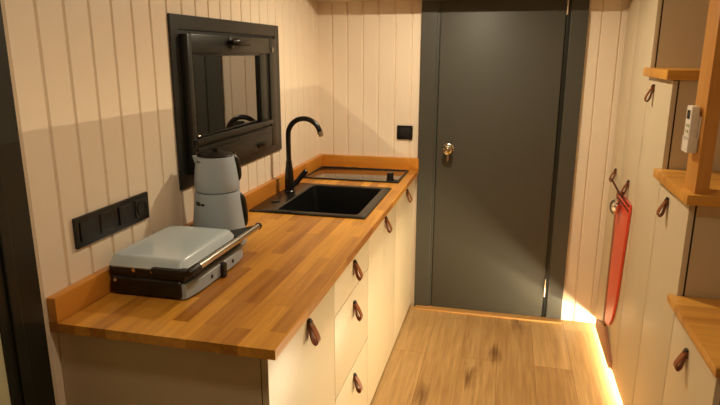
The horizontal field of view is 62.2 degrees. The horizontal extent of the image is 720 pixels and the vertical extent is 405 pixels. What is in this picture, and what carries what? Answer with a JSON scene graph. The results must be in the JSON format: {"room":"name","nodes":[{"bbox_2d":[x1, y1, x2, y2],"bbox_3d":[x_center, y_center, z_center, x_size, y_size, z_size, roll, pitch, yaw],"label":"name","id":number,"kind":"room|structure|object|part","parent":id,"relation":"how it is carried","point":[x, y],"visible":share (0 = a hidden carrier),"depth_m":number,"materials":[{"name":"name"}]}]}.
{"room":"camper van kitchen","nodes":[
{"label":"camper van kitchen","id":0,"kind":"room"},
{"bbox_2d":[0,0,319,404],"bbox_3d":[-0.897,0.211,1.334,0.050,2.120,5.186,4,14,13],"label":"wall","id":1,"kind":"structure","parent":0,"point":[91,80],"depth_m":1.76,"materials":[{"name":"beige wood"}]},
{"bbox_2d":[0,1,55,404],"bbox_3d":[-0.955,0.318,1.052,0.080,2.050,0.978,4,14,13],"label":"door","id":2,"kind":"structure","parent":1,"relation":"in","point":[25,368],"depth_m":1.43,"materials":[{"name":"black"}]},
{"bbox_2d":[72,191,149,248],"bbox_3d":[-0.741,0.047,1.807,0.015,0.089,0.350,4,14,13],"label":"socket plate","id":3,"kind":"object","parent":1,"relation":"attached to","point":[91,227],"visible":1,"depth_m":1.77,"materials":[{"name":"black plastic"}]},
{"bbox_2d":[135,197,147,218],"bbox_3d":[-0.706,0.016,1.928,0.006,0.058,0.062,4,14,13],"label":"socket","id":4,"kind":"object","parent":3,"relation":"attached to","point":[141,203],"depth_m":1.93,"materials":[{"name":"black plastic"}]},
{"bbox_2d":[167,13,281,189],"bbox_3d":[-0.494,-0.459,2.561,0.086,0.618,1.007,4,14,13],"label":"window","id":5,"kind":"structure","parent":1,"relation":"in","point":[225,74],"depth_m":2.39,"materials":[{"name":"black"}]},
{"bbox_3d":[-0.533,-0.442,2.492,0.006,0.346,0.650,3,14,12],"label":"pane","id":6,"kind":"part","parent":5,"relation":"part of","materials":[{"name":"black glass"}]},
{"bbox_3d":[-0.521,-0.443,2.539,0.034,0.506,0.835,4,14,13],"label":"sash","id":7,"kind":"part","parent":5,"relation":"part of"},
{"bbox_3d":[-0.511,-0.281,2.526,0.020,0.067,0.731,4,14,13],"label":"blind rail","id":8,"kind":"part","parent":5,"relation":"part of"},
{"bbox_3d":[-0.490,-0.655,2.441,0.047,0.052,0.156,4,14,13],"label":"knob","id":9,"kind":"part","parent":5,"relation":"part of","materials":[{"name":"black plastic"}]},
{"bbox_2d":[318,0,628,322],"bbox_3d":[0.897,-0.333,3.523,2.460,2.120,0.050,4,14,13],"label":"wall","id":10,"kind":"structure","parent":0,"point":[369,52],"depth_m":3.55,"materials":[{"name":"beige wood"}]},
{"bbox_2d":[311,0,416,1],"bbox_3d":[0.563,-1.130,3.267,1.735,0.020,0.216,4,14,13],"label":"trim","id":11,"kind":"structure","parent":10,"relation":"attached to","point":[311,0],"depth_m":3.44,"materials":[{"name":"beige paint"}]},
{"bbox_2d":[397,125,412,139],"bbox_3d":[0.272,-0.425,3.624,0.097,0.085,0.014,4,14,13],"label":"light switch","id":12,"kind":"object","parent":10,"relation":"attached to","point":[403,131],"visible":1,"depth_m":3.62,"materials":[{"name":"black plastic"}]},
{"bbox_2d":[415,305,560,323],"bbox_3d":[0.791,0.698,3.745,0.895,0.012,0.065,4,14,13],"label":"trim","id":13,"kind":"structure","parent":10,"relation":"attached to","point":[418,307],"depth_m":3.72,"materials":[{"name":"brown wood"}]},
{"bbox_2d":[414,0,589,319],"bbox_3d":[0.787,-0.299,3.489,0.907,2.070,0.084,4,14,13],"label":"door","id":14,"kind":"structure","parent":10,"relation":"in","point":[501,81],"depth_m":3.51,"materials":[{"name":"grey paint"}]},
{"bbox_3d":[0.521,-0.293,3.549,0.066,0.109,0.067,4,14,13],"label":"knob","id":15,"kind":"part","parent":14,"relation":"part of","materials":[{"name":"gold metal"}]},
{"bbox_2d":[370,305,622,404],"bbox_3d":[0.277,1.330,1.343,2.460,0.050,5.236,4,14,13],"label":"floor","id":16,"kind":"structure","parent":0,"point":[436,358],"depth_m":3.14,"materials":[{"name":"brown wood"}]},
{"bbox_2d":[58,285,334,404],"bbox_3d":[-0.435,0.708,1.909,0.638,0.867,0.585,4,14,13],"label":"base cabinet","id":17,"kind":"object","parent":16,"relation":"on","point":[96,371],"visible":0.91,"depth_m":1.58,"materials":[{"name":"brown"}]},
{"bbox_3d":[-0.167,0.723,1.845,0.018,0.858,0.582,4,14,13],"label":"door","id":18,"kind":"part","parent":17,"relation":"part of","materials":[{"name":"beige paint"}]},
{"bbox_3d":[-0.137,0.384,1.770,0.035,0.078,0.025,4,14,13],"label":"handle","id":19,"kind":"part","parent":17,"relation":"part of","materials":[{"name":"brown leather"}]},
{"bbox_2d":[334,240,367,404],"bbox_3d":[-0.303,0.578,2.429,0.638,0.867,0.517,4,14,13],"label":"base cabinet","id":20,"kind":"object","parent":16,"relation":"on","point":[351,288],"visible":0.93,"depth_m":2.31,"materials":[{"name":"brown"}]},
{"bbox_3d":[-0.035,0.256,2.281,0.018,0.163,0.514,4,14,13],"label":"drawer","id":21,"kind":"part","parent":20,"relation":"part of","materials":[{"name":"beige paint"}]},
{"bbox_3d":[-0.036,0.830,2.425,0.018,0.369,0.514,4,14,13],"label":"drawer","id":22,"kind":"part","parent":20,"relation":"part of","materials":[{"name":"beige paint"}]},
{"bbox_3d":[-0.009,0.726,2.401,0.035,0.078,0.025,4,14,13],"label":"handle","id":23,"kind":"part","parent":20,"relation":"part of","materials":[{"name":"brown leather"}]},
{"bbox_3d":[-0.008,0.420,2.325,0.035,0.078,0.025,4,14,13],"label":"handle","id":24,"kind":"part","parent":20,"relation":"part of","materials":[{"name":"brown leather"}]},
{"bbox_3d":[-0.008,0.259,2.284,0.035,0.078,0.025,4,14,13],"label":"handle","id":25,"kind":"part","parent":20,"relation":"part of","materials":[{"name":"brown leather"}]},
{"bbox_2d":[367,204,395,404],"bbox_3d":[-0.164,0.440,2.980,0.638,0.867,0.649,4,14,13],"label":"base cabinet","id":26,"kind":"object","parent":16,"relation":"on","point":[382,243],"visible":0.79,"depth_m":2.86,"materials":[{"name":"brown wood"}]},
{"bbox_2d":[46,154,418,359],"bbox_3d":[-0.230,0.035,2.613,0.636,0.096,2.372,4,14,13],"label":"countertop","id":27,"kind":"structure","parent":26,"relation":"on","point":[287,266],"depth_m":1.75,"materials":[{"name":"brown wood"}]},
{"bbox_2d":[109,223,261,299],"bbox_3d":[-0.547,0.164,1.941,0.289,0.118,0.499,4,14,13],"label":"grill","id":28,"kind":"object","parent":27,"relation":"on","point":[175,261],"visible":1,"depth_m":1.75,"materials":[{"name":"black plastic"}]},
{"bbox_3d":[-0.580,0.135,1.878,0.251,0.032,0.356,4,14,13],"label":"lid","id":29,"kind":"part","parent":28,"relation":"part of","materials":[{"name":"grey metal"}]},
{"bbox_3d":[-0.526,0.190,1.706,0.137,0.028,0.054,4,14,13],"label":"handle arm","id":30,"kind":"part","parent":28,"relation":"part of","materials":[{"name":"black plastic"}]},
{"bbox_3d":[-0.400,0.101,2.062,0.175,0.026,0.082,-12,19,-40],"label":"handle arm","id":31,"kind":"part","parent":28,"relation":"part of","materials":[{"name":"black plastic"}]},
{"bbox_2d":[193,189,247,244],"bbox_3d":[-0.521,0.053,2.206,0.199,0.204,0.198,4,14,13],"label":"kettle","id":32,"kind":"object","parent":27,"relation":"on","point":[229,211],"visible":0.63,"depth_m":2.13,"materials":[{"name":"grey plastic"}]},
{"bbox_2d":[192,147,241,193],"bbox_3d":[-0.519,-0.123,2.162,0.165,0.158,0.161,4,14,13],"label":"teapot","id":33,"kind":"object","parent":32,"relation":"on","point":[217,171],"visible":1,"depth_m":2.11,"materials":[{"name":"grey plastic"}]},
{"bbox_3d":[-0.521,-0.183,2.147,0.128,0.034,0.128,4,14,13],"label":"lid","id":34,"kind":"part","parent":33,"relation":"part of","materials":[{"name":"black plastic"}]},
{"bbox_3d":[-0.451,-0.127,2.172,0.037,0.098,0.026,-4,15,-15],"label":"handle","id":35,"kind":"part","parent":33,"relation":"part of","materials":[{"name":"black plastic"}]},
{"bbox_3d":[-0.437,0.027,2.212,0.041,0.134,0.033,4,14,13],"label":"handle","id":36,"kind":"part","parent":32,"relation":"part of","materials":[{"name":"black plastic"}]},
{"bbox_2d":[284,116,322,192],"bbox_3d":[-0.279,-0.241,2.981,0.209,0.383,0.071,2,14,9],"label":"faucet","id":37,"kind":"object","parent":27,"relation":"on","point":[290,183],"visible":1,"depth_m":2.98,"materials":[{"name":"matt black metal"}]},
{"bbox_3d":[-0.306,-0.123,3.025,0.086,0.092,0.028,-4,15,-15],"label":"lever","id":38,"kind":"part","parent":37,"relation":"part of","materials":[{"name":"black metal"}]},
{"bbox_3d":[-0.276,-0.311,2.948,0.190,0.231,0.025,4,14,13],"label":"spout","id":39,"kind":"part","parent":37,"relation":"part of","materials":[{"name":"black metal"}]},
{"bbox_2d":[249,183,390,218],"bbox_3d":[-0.168,0.059,2.920,0.538,0.178,0.611,4,14,13],"label":"sink","id":40,"kind":"object","parent":27,"relation":"in","point":[308,199],"visible":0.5,"depth_m":3.12,"materials":[{"name":"black"}]},
{"bbox_2d":[304,166,408,182],"bbox_3d":[-0.013,-0.186,3.486,0.547,0.048,0.360,4,14,13],"label":"cooktop","id":41,"kind":"object","parent":27,"relation":"in","point":[323,172],"visible":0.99,"depth_m":3.47,"materials":[{"name":"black glass"}]},
{"bbox_3d":[0.168,-0.147,3.322,0.048,0.042,0.048,4,14,13],"label":"knob","id":42,"kind":"part","parent":41,"relation":"part of","materials":[{"name":"black plastic"}]},
{"bbox_3d":[0.135,0.105,2.847,0.035,0.078,0.025,4,14,13],"label":"handle","id":43,"kind":"part","parent":26,"relation":"part of","materials":[{"name":"brown leather"}]},
{"bbox_2d":[394,180,413,343],"bbox_3d":[-0.016,0.294,3.566,0.638,0.867,0.594,4,14,13],"label":"base cabinet","id":44,"kind":"object","parent":16,"relation":"on","point":[404,205],"visible":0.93,"depth_m":3.46,"materials":[{"name":"brown wood"}]},
{"bbox_3d":[0.282,-0.040,3.426,0.035,0.078,0.025,4,14,13],"label":"handle","id":45,"kind":"part","parent":44,"relation":"part of","materials":[{"name":"brown leather"}]},
{"bbox_2d":[595,0,709,374],"bbox_3d":[1.617,-0.166,2.985,0.688,2.060,0.691,4,14,13],"label":"wall","id":46,"kind":"structure","parent":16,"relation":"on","point":[659,33],"depth_m":2.82,"materials":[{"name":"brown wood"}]},
{"bbox_2d":[595,319,611,369],"bbox_3d":[1.331,0.730,3.258,0.014,0.121,0.510,4,14,13],"label":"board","id":47,"kind":"object","parent":46,"relation":"attached to","point":[602,331],"visible":0.95,"depth_m":3.19,"materials":[{"name":"brown wood"}]},
{"bbox_3d":[1.375,-0.149,3.245,0.034,0.074,0.025,4,14,13],"label":"handle","id":48,"kind":"part","parent":46,"relation":"part of","materials":[{"name":"brown leather"}]},
{"bbox_3d":[1.288,0.021,2.996,0.065,0.082,0.082,4,14,13],"label":"knob","id":49,"kind":"part","parent":46,"relation":"part of","materials":[{"name":"silver metal"}]},
{"bbox_2d":[602,178,631,325],"bbox_3d":[1.313,0.305,3.101,0.028,0.789,0.495,4,14,13],"label":"hanging bag","id":50,"kind":"object","parent":46,"relation":"hanging from","point":[621,222],"visible":0.93,"depth_m":3.01,"materials":[{"name":"red fabric"}]},
{"bbox_3d":[1.402,-0.243,3.229,0.018,2.026,0.294,4,14,13],"label":"door","id":51,"kind":"part","parent":46,"relation":"part of","materials":[{"name":"beige paint"}]},
{"bbox_3d":[1.288,-0.073,2.899,0.034,0.074,0.025,4,14,13],"label":"handle","id":52,"kind":"part","parent":46,"relation":"part of","materials":[{"name":"brown leather"}]},
{"bbox_3d":[1.320,-0.162,2.903,0.018,2.026,0.391,4,14,13],"label":"door","id":53,"kind":"part","parent":46,"relation":"part of","materials":[{"name":"beige paint"}]},
{"bbox_2d":[614,77,719,404],"bbox_3d":[1.501,0.239,2.529,0.656,1.496,0.404,4,14,13],"label":"cabinet","id":54,"kind":"object","parent":16,"relation":"on","point":[667,102],"visible":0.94,"depth_m":2.50,"materials":[{"name":"brown wood"}]},
{"bbox_3d":[1.223,0.207,2.591,0.018,1.462,0.404,4,14,13],"label":"door","id":55,"kind":"part","parent":54,"relation":"part of","materials":[{"name":"beige paint"}]},
{"bbox_3d":[1.221,-0.462,2.516,0.034,0.074,0.025,4,14,13],"label":"handle","id":56,"kind":"part","parent":54,"relation":"part of","materials":[{"name":"brown leather"}]},
{"bbox_2d":[643,67,699,79],"bbox_3d":[1.503,-0.503,2.333,0.650,0.036,0.426,4,14,13],"label":"stair tread","id":57,"kind":"structure","parent":54,"relation":"on","point":[655,72],"depth_m":2.21,"materials":[{"name":"brown wood"}]},
{"bbox_2d":[632,183,719,404],"bbox_3d":[1.404,0.514,2.192,0.656,1.124,0.394,4,14,13],"label":"base cabinet","id":58,"kind":"object","parent":16,"relation":"on","point":[685,256],"visible":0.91,"depth_m":2.11,"materials":[{"name":"brown wood"}]},
{"bbox_3d":[1.116,0.016,2.200,0.034,0.074,0.025,4,14,13],"label":"handle","id":59,"kind":"part","parent":58,"relation":"part of","materials":[{"name":"brown leather"}]},
{"bbox_2d":[653,168,719,206],"bbox_3d":[1.402,-0.043,2.029,0.650,0.034,0.468,4,14,13],"label":"stair tread","id":60,"kind":"structure","parent":58,"relation":"on","point":[673,180],"depth_m":2.01,"materials":[{"name":"brown wood"}]},
{"bbox_2d":[684,0,719,193],"bbox_3d":[1.094,-0.505,1.826,0.042,0.958,0.120,4,14,13],"label":"wooden post","id":61,"kind":"object","parent":60,"relation":"on","point":[700,163],"visible":1,"depth_m":1.84,"materials":[{"name":"brown wood"}]},
{"bbox_2d":[681,117,701,152],"bbox_3d":[1.057,-0.219,1.905,0.032,0.114,0.068,4,14,13],"label":"remote holder","id":62,"kind":"object","parent":61,"relation":"attached to","point":[692,145],"visible":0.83,"depth_m":1.88,"materials":[{"name":"beige plastic"}]},
{"bbox_2d":[682,105,700,149],"bbox_3d":[1.054,-0.237,1.901,0.026,0.142,0.056,4,14,13],"label":"remote control","id":63,"kind":"object","parent":62,"relation":"in","point":[693,111],"visible":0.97,"depth_m":1.88,"materials":[{"name":"beige plastic"}]},
{"bbox_3d":[1.071,-0.221,1.903,0.005,0.110,0.064,4,14,13],"label":"plate","id":64,"kind":"part","parent":62,"relation":"part of","materials":[{"name":"beige plastic"}]},
{"bbox_2d":[662,315,719,404],"bbox_3d":[1.304,0.784,1.839,0.656,0.770,0.434,4,14,13],"label":"base cabinet","id":65,"kind":"object","parent":16,"relation":"on","point":[689,380],"visible":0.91,"depth_m":1.86,"materials":[{"name":"brown"}]},
{"bbox_3d":[1.011,0.493,1.879,0.034,0.074,0.025,4,14,13],"label":"handle","id":66,"kind":"part","parent":65,"relation":"part of","materials":[{"name":"brown leather"}]},
{"bbox_2d":[667,294,719,377],"bbox_3d":[1.301,0.403,1.718,0.650,0.028,0.512,4,14,13],"label":"stair tread","id":67,"kind":"structure","parent":65,"relation":"on","point":[699,317],"depth_m":1.81,"materials":[{"name":"brown wood"}]}
]}

